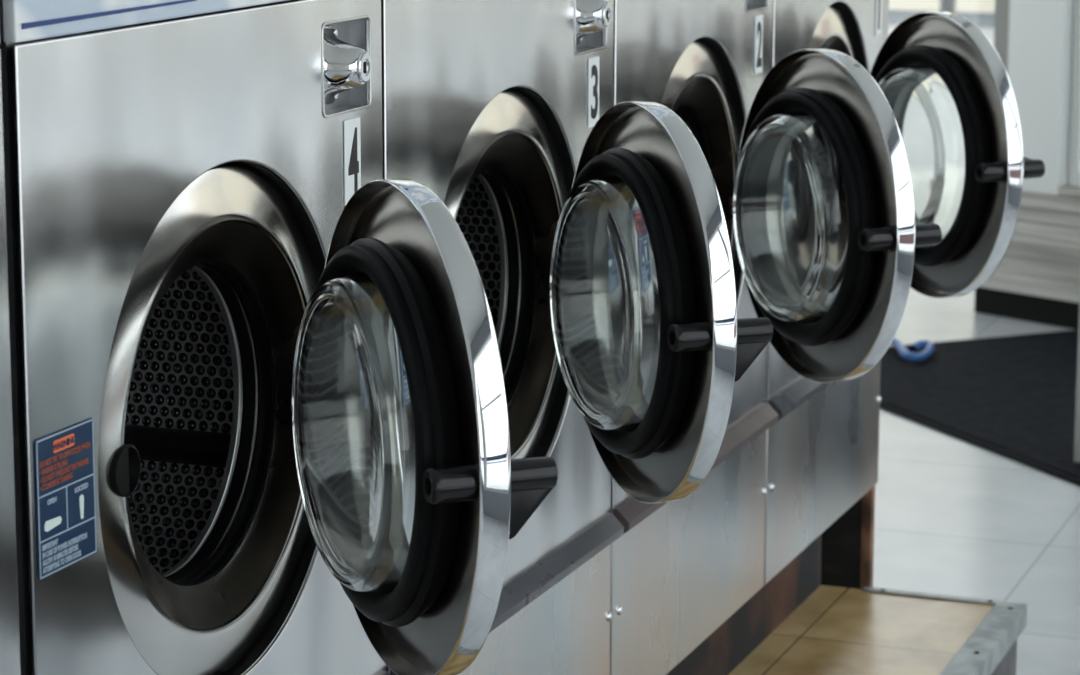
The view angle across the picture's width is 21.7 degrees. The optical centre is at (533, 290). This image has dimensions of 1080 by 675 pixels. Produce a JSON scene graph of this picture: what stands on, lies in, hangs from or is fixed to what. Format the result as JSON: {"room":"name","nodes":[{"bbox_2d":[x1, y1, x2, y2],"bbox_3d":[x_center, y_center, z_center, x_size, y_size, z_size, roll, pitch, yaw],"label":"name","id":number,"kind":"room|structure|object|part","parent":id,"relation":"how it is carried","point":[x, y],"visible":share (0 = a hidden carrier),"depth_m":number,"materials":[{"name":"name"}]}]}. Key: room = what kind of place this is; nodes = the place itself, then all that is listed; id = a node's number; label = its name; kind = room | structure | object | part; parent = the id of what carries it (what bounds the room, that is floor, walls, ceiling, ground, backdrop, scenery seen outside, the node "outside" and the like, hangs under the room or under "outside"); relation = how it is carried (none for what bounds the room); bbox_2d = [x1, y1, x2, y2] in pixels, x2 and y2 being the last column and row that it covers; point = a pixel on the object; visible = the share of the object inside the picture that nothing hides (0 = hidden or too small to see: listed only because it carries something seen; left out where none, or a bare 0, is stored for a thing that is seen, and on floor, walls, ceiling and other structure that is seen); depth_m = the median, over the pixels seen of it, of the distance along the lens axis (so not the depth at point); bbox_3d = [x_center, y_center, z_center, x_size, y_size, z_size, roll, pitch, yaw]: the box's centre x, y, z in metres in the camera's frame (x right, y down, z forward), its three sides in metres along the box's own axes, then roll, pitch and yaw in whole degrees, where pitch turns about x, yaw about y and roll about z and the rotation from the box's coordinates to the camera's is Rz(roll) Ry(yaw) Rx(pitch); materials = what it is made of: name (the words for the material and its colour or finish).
{"room":"laundry","nodes":[
{"label":"laundry","id":0,"kind":"room"},
{"bbox_2d":[873,287,1079,674],"bbox_3d":[-1.337,0.603,5.415,8.070,0.100,13.000,4,11,21],"label":"floor","id":1,"kind":"structure","parent":0,"point":[954,516],"depth_m":5.83,"materials":[{"name":"white tile"}]},
{"bbox_2d":[821,497,861,588],"bbox_3d":[0.242,0.463,5.077,0.718,0.297,0.020,4,11,21],"label":"baseboard","id":2,"kind":"structure","parent":1,"relation":"on","point":[841,541],"depth_m":4.95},
{"bbox_2d":[728,585,994,674],"bbox_3d":[-0.877,1.106,1.825,1.040,0.169,6.575,4,11,21],"label":"platform","id":3,"kind":"object","parent":1,"relation":"on","point":[835,630],"visible":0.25,"depth_m":4.47,"materials":[{"name":"beige tile"}]},
{"bbox_2d":[0,51,20,674],"bbox_3d":[-0.836,0.109,2.011,0.797,1.470,0.693,4,11,21],"label":"washing machine","id":4,"kind":"object","parent":3,"relation":"on","point":[9,610],"visible":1,"depth_m":2.22,"materials":[{"name":"silver metal"}]},
{"bbox_2d":[0,0,557,674],"bbox_3d":[-0.453,0.001,2.619,1.065,1.470,0.693,4,11,21],"label":"washing machine","id":5,"kind":"object","parent":3,"relation":"on","point":[260,420],"visible":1,"depth_m":2.47,"materials":[{"name":"silver metal"}]},
{"bbox_3d":[-0.383,0.124,2.293,0.001,0.010,0.034,4,11,21],"label":"warning plate","id":6,"kind":"part","parent":5,"relation":"part of","materials":[{"name":"orange"}]},
{"bbox_3d":[-0.352,0.156,2.399,0.002,0.042,0.023,4,11,21],"label":"latch plate","id":7,"kind":"part","parent":5,"relation":"part of","materials":[{"name":"black paint"}]},
{"bbox_2d":[109,444,140,496],"bbox_3d":[-0.361,0.153,2.412,0.030,0.046,0.046,4,11,21],"label":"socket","id":8,"kind":"object","parent":5,"relation":"attached to","point":[124,459],"depth_m":2.40,"materials":[{"name":"black plastic"}]},
{"bbox_3d":[-0.283,-0.480,2.467,0.012,0.469,0.693,4,11,21],"label":"control panel","id":9,"kind":"part","parent":5,"relation":"part of","materials":[{"name":"white metal"}]},
{"bbox_3d":[-0.281,0.107,2.570,0.004,0.720,0.693,4,11,21],"label":"panel","id":10,"kind":"part","parent":5,"relation":"part of","materials":[{"name":"metal"}]},
{"bbox_2d":[149,221,275,629],"bbox_3d":[-0.496,0.109,2.661,0.410,0.600,0.600,4,11,21],"label":"tub","id":11,"kind":"object","parent":5,"relation":"in","point":[212,320],"depth_m":2.73,"materials":[{"name":"black metal"}]},
{"bbox_3d":[-0.210,-0.219,2.747,0.003,0.077,0.064,4,11,21],"label":"lock plate","id":12,"kind":"part","parent":5,"relation":"part of","materials":[{"name":"silver metal"}]},
{"bbox_3d":[-0.186,-0.219,2.746,0.043,0.074,0.074,4,11,21],"label":"lock knob","id":13,"kind":"part","parent":5,"relation":"part of","materials":[{"name":"silver metal"}]},
{"bbox_3d":[-0.183,-0.221,2.759,0.002,0.093,0.113,4,11,21],"label":"recess frame","id":14,"kind":"part","parent":5,"relation":"part of","materials":[{"name":"silver metal"}]},
{"bbox_2d":[292,273,414,592],"bbox_3d":[-0.141,0.128,2.553,0.086,0.292,0.292,-4,11,-22],"label":"glass bowl","id":15,"kind":"object","parent":5,"relation":"on","point":[353,380],"depth_m":2.48,"materials":[{"name":"clear glass"}]},
{"bbox_3d":[-0.273,0.469,2.625,0.026,0.035,0.680,4,11,21],"label":"rail","id":16,"kind":"part","parent":5,"relation":"part of","materials":[{"name":"grey metal"}]},
{"bbox_3d":[-0.113,0.126,2.564,0.038,0.457,0.457,-4,11,-22],"label":"door","id":17,"kind":"part","parent":5,"relation":"part of","materials":[{"name":"silver metal"}]},
{"bbox_3d":[-0.007,0.176,2.397,0.050,0.068,0.029,-4,11,-22],"label":"handle","id":18,"kind":"part","parent":5,"relation":"part of","materials":[{"name":"black plastic"}]},
{"bbox_2d":[381,0,772,674],"bbox_3d":[-0.206,-0.114,3.264,1.054,1.470,0.693,4,11,21],"label":"washing machine","id":19,"kind":"object","parent":3,"relation":"on","point":[595,231],"visible":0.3,"depth_m":3.19,"materials":[{"name":"silver metal"}]},
{"bbox_2d":[381,46,535,403],"bbox_3d":[-0.243,-0.006,3.304,0.410,0.600,0.600,4,11,21],"label":"tub","id":20,"kind":"object","parent":19,"relation":"in","point":[496,218],"depth_m":3.36,"materials":[{"name":"black metal"}]},
{"bbox_3d":[-0.028,-0.007,3.213,0.004,0.720,0.693,4,11,21],"label":"panel","id":21,"kind":"part","parent":19,"relation":"part of","materials":[{"name":"metal"}]},
{"bbox_3d":[-0.020,0.355,3.268,0.026,0.035,0.680,4,11,21],"label":"rail","id":22,"kind":"part","parent":19,"relation":"part of","materials":[{"name":"grey plastic"}]},
{"bbox_3d":[-0.033,0.489,3.304,0.014,0.269,0.693,4,11,21],"label":"panel","id":23,"kind":"part","parent":19,"relation":"part of","materials":[{"name":"metal"}]},
{"bbox_3d":[0.069,-0.335,3.402,0.002,0.093,0.113,4,11,21],"label":"recess frame","id":24,"kind":"part","parent":19,"relation":"part of","materials":[{"name":"silver metal"}]},
{"bbox_3d":[0.066,-0.333,3.388,0.043,0.074,0.074,4,11,21],"label":"lock knob","id":25,"kind":"part","parent":19,"relation":"part of","materials":[{"name":"silver metal"}]},
{"bbox_2d":[550,176,659,431],"bbox_3d":[0.102,0.015,3.193,0.086,0.292,0.292,-4,11,-19],"label":"glass bowl","id":26,"kind":"object","parent":19,"relation":"on","point":[605,269],"depth_m":3.12,"materials":[{"name":"clear glass"}]},
{"bbox_3d":[0.131,0.013,3.203,0.038,0.457,0.457,-4,11,-19],"label":"door","id":27,"kind":"part","parent":19,"relation":"part of","materials":[{"name":"silver metal"}]},
{"bbox_3d":[0.230,0.063,3.032,0.050,0.068,0.029,-4,11,-19],"label":"handle","id":28,"kind":"part","parent":19,"relation":"part of","materials":[{"name":"black plastic"}]},
{"bbox_2d":[667,534,821,674],"bbox_3d":[-0.259,0.767,2.883,0.022,0.128,4.074,4,11,21],"label":"baseboard","id":29,"kind":"structure","parent":3,"relation":"on","point":[722,651],"depth_m":4.41,"materials":[{"name":"black paint"}]},
{"bbox_2d":[610,0,941,674],"bbox_3d":[0.055,-0.228,3.904,1.072,1.470,0.693,4,11,21],"label":"washing machine","id":30,"kind":"object","parent":3,"relation":"on","point":[805,155],"visible":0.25,"depth_m":3.80,"materials":[{"name":"silver metal"}]},
{"bbox_3d":[0.219,0.375,3.946,0.014,0.269,0.693,4,11,21],"label":"panel","id":31,"kind":"part","parent":30,"relation":"part of","materials":[{"name":"metal"}]},
{"bbox_3d":[0.224,-0.122,3.856,0.004,0.720,0.693,4,11,21],"label":"panel","id":32,"kind":"part","parent":30,"relation":"part of","materials":[{"name":"metal"}]},
{"bbox_2d":[675,77,711,172],"bbox_3d":[0.009,-0.120,3.946,0.410,0.600,0.600,4,11,21],"label":"tub","id":33,"kind":"object","parent":30,"relation":"in","point":[693,105],"depth_m":3.93,"materials":[{"name":"black metal"}]},
{"bbox_3d":[0.232,0.241,3.911,0.026,0.035,0.680,4,11,21],"label":"rail","id":34,"kind":"part","parent":30,"relation":"part of","materials":[{"name":"grey plastic"}]},
{"bbox_3d":[0.322,-0.449,4.044,0.002,0.093,0.113,4,11,21],"label":"recess frame","id":35,"kind":"part","parent":30,"relation":"part of","materials":[{"name":"silver metal"}]},
{"bbox_2d":[733,110,847,322],"bbox_3d":[0.369,-0.101,3.841,0.086,0.292,0.292,-4,11,-23],"label":"glass bowl","id":36,"kind":"object","parent":30,"relation":"on","point":[790,193],"depth_m":3.78,"materials":[{"name":"clear glass"}]},
{"bbox_3d":[0.397,-0.103,3.852,0.038,0.457,0.457,-4,11,-23],"label":"door","id":37,"kind":"part","parent":30,"relation":"part of","materials":[{"name":"silver metal"}]},
{"bbox_3d":[0.499,-0.076,3.702,0.050,0.029,0.068,-4,11,-23],"label":"handle","id":38,"kind":"part","parent":30,"relation":"part of","materials":[{"name":"black plastic"}]},
{"bbox_2d":[764,0,1044,584],"bbox_3d":[0.307,-0.342,4.547,1.072,1.470,0.693,4,11,21],"label":"washing machine","id":39,"kind":"object","parent":3,"relation":"on","point":[948,91],"visible":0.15,"depth_m":4.40,"materials":[{"name":"silver metal"}]},
{"bbox_3d":[0.485,0.127,4.554,0.026,0.035,0.680,4,11,21],"label":"rail","id":40,"kind":"part","parent":39,"relation":"part of","materials":[{"name":"grey plastic"}]},
{"bbox_3d":[0.472,0.260,4.589,0.014,0.269,0.693,4,11,21],"label":"panel","id":41,"kind":"part","parent":39,"relation":"part of","materials":[{"name":"metal"}]},
{"bbox_3d":[0.477,-0.236,4.499,0.004,0.720,0.693,4,11,21],"label":"panel","id":42,"kind":"part","parent":39,"relation":"part of","materials":[{"name":"metal"}]},
{"bbox_2d":[878,64,964,246],"bbox_3d":[0.621,-0.215,4.483,0.086,0.292,0.292,-4,11,-23],"label":"glass bowl","id":43,"kind":"object","parent":39,"relation":"on","point":[926,102],"depth_m":4.39,"materials":[{"name":"clear glass"}]},
{"bbox_3d":[0.649,-0.217,4.495,0.038,0.457,0.457,-4,11,-23],"label":"door","id":44,"kind":"part","parent":39,"relation":"part of","materials":[{"name":"silver metal"}]},
{"bbox_3d":[0.752,-0.196,4.343,0.050,0.029,0.068,-4,29,-23],"label":"handle","id":45,"kind":"part","parent":39,"relation":"part of","materials":[{"name":"black plastic"}]},
{"bbox_2d":[862,587,997,604],"bbox_3d":[0.661,0.518,4.694,0.227,0.025,0.019,4,11,21],"label":"trim","id":46,"kind":"structure","parent":3,"relation":"on","point":[868,589],"depth_m":4.69,"materials":[{"name":"metal"}]},
{"bbox_2d":[940,601,1026,674],"bbox_3d":[-0.395,1.071,1.633,0.048,0.040,6.581,4,11,21],"label":"trim","id":47,"kind":"structure","parent":3,"relation":"attached to","point":[995,635],"depth_m":4.46,"materials":[{"name":"metal"}]},
{"bbox_2d":[991,640,1016,674],"bbox_3d":[-0.389,1.141,1.641,0.006,0.165,6.577,4,11,21],"label":"trim","id":48,"kind":"structure","parent":3,"relation":"attached to","point":[1007,665],"depth_m":4.60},
{"bbox_2d":[860,485,874,588],"bbox_3d":[0.585,0.486,4.946,0.018,0.297,0.023,4,11,21],"label":"trim","id":49,"kind":"structure","parent":1,"relation":"on","point":[868,499],"depth_m":4.93,"materials":[{"name":"brown wood"}]},
{"bbox_2d":[880,330,1079,485],"bbox_3d":[1.665,0.322,6.698,1.330,0.008,2.330,-4,11,-23],"label":"floor mat","id":50,"kind":"object","parent":1,"relation":"on","point":[1013,397],"visible":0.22,"depth_m":7.04,"materials":[{"name":"black rubber"}]},
{"bbox_2d":[891,337,933,360],"bbox_3d":[1.015,0.152,7.536,0.122,0.038,0.291,-1,10,-7],"label":"strap","id":51,"kind":"object","parent":50,"relation":"on","point":[928,345],"visible":0.88,"depth_m":7.47,"materials":[{"name":"blue"}]},
{"bbox_2d":[1074,303,1079,462],"bbox_3d":[1.294,-1.067,6.091,0.127,2.942,0.115,4,11,21],"label":"column","id":52,"kind":"structure","parent":1,"relation":"on","point":[1077,416],"depth_m":6.30,"materials":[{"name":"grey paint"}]},
{"bbox_2d":[996,205,1079,282],"bbox_3d":[1.957,-0.067,7.683,0.404,0.250,1.600,-9,14,-42],"label":"wall","id":53,"kind":"structure","parent":0,"point":[1045,243],"depth_m":7.94,"materials":[{"name":"paint"}]},
{"bbox_2d":[994,0,1009,72],"bbox_3d":[1.442,-1.586,7.963,0.270,2.577,0.073,-9,14,-42],"label":"trim","id":54,"kind":"structure","parent":53,"relation":"attached to","point":[1001,25],"depth_m":8.03,"materials":[{"name":"grey paint"}]},
{"bbox_2d":[974,287,1078,329],"bbox_3d":[1.957,0.104,7.713,0.365,0.081,1.600,-9,14,-42],"label":"baseboard","id":55,"kind":"structure","parent":53,"relation":"attached to","point":[1042,310],"depth_m":8.03,"materials":[{"name":"black paint"}]},
{"bbox_2d":[980,191,1079,302],"bbox_3d":[1.945,-0.079,7.684,0.418,0.289,1.620,-9,14,-42],"label":"trim","id":56,"kind":"structure","parent":53,"relation":"attached to","point":[1000,280],"depth_m":7.93,"materials":[{"name":"paint"}]},
{"bbox_2d":[1007,0,1073,194],"bbox_3d":[1.514,-1.566,7.849,0.280,2.577,0.190,-9,14,-42],"label":"trim","id":57,"kind":"structure","parent":53,"relation":"attached to","point":[1040,42],"depth_m":7.91,"materials":[{"name":"white paint"}]},
{"bbox_2d":[1058,186,1079,197],"bbox_3d":[2.037,-0.213,7.535,0.330,0.024,1.315,-9,14,-42],"label":"trim","id":58,"kind":"structure","parent":53,"relation":"attached to","point":[1068,191],"depth_m":7.88,"materials":[{"name":"paint"}]},
{"bbox_2d":[1068,0,1079,186],"bbox_3d":[2.026,-1.308,7.330,0.200,2.202,1.317,-9,14,-42],"label":"window","id":59,"kind":"structure","parent":53,"relation":"in","point":[1074,136],"depth_m":7.88,"materials":[{"name":"white paint"}]},
{"label":"outside","id":60,"kind":"structure","parent":0,"visible":0},
{"bbox_2d":[888,25,993,46],"bbox_3d":[3.764,-3.145,26.702,50.000,0.100,31.000,4,11,21],"label":"ground","id":61,"kind":"structure","parent":60,"point":[989,32],"depth_m":18.16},
{"bbox_2d":[888,10,994,27],"bbox_3d":[1.060,-1.972,19.805,50.000,0.005,1.200,4,11,21],"label":"road","id":62,"kind":"structure","parent":61,"relation":"on","point":[980,19],"depth_m":19.29,"materials":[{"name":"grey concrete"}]},
{"bbox_2d":[889,0,994,12],"bbox_3d":[-0.461,-4.241,21.033,38.000,4.040,0.700,4,11,21],"label":"building","id":63,"kind":"structure","parent":61,"relation":"on","point":[985,6],"depth_m":19.75,"materials":[{"name":"beige"}]},
{"bbox_2d":[940,0,955,13],"bbox_3d":[2.695,-3.400,18.038,0.160,3.440,0.160,4,11,21],"label":"post","id":64,"kind":"object","parent":61,"relation":"on","point":[945,5],"visible":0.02,"depth_m":18.27,"materials":[{"name":"grey"}]}
]}

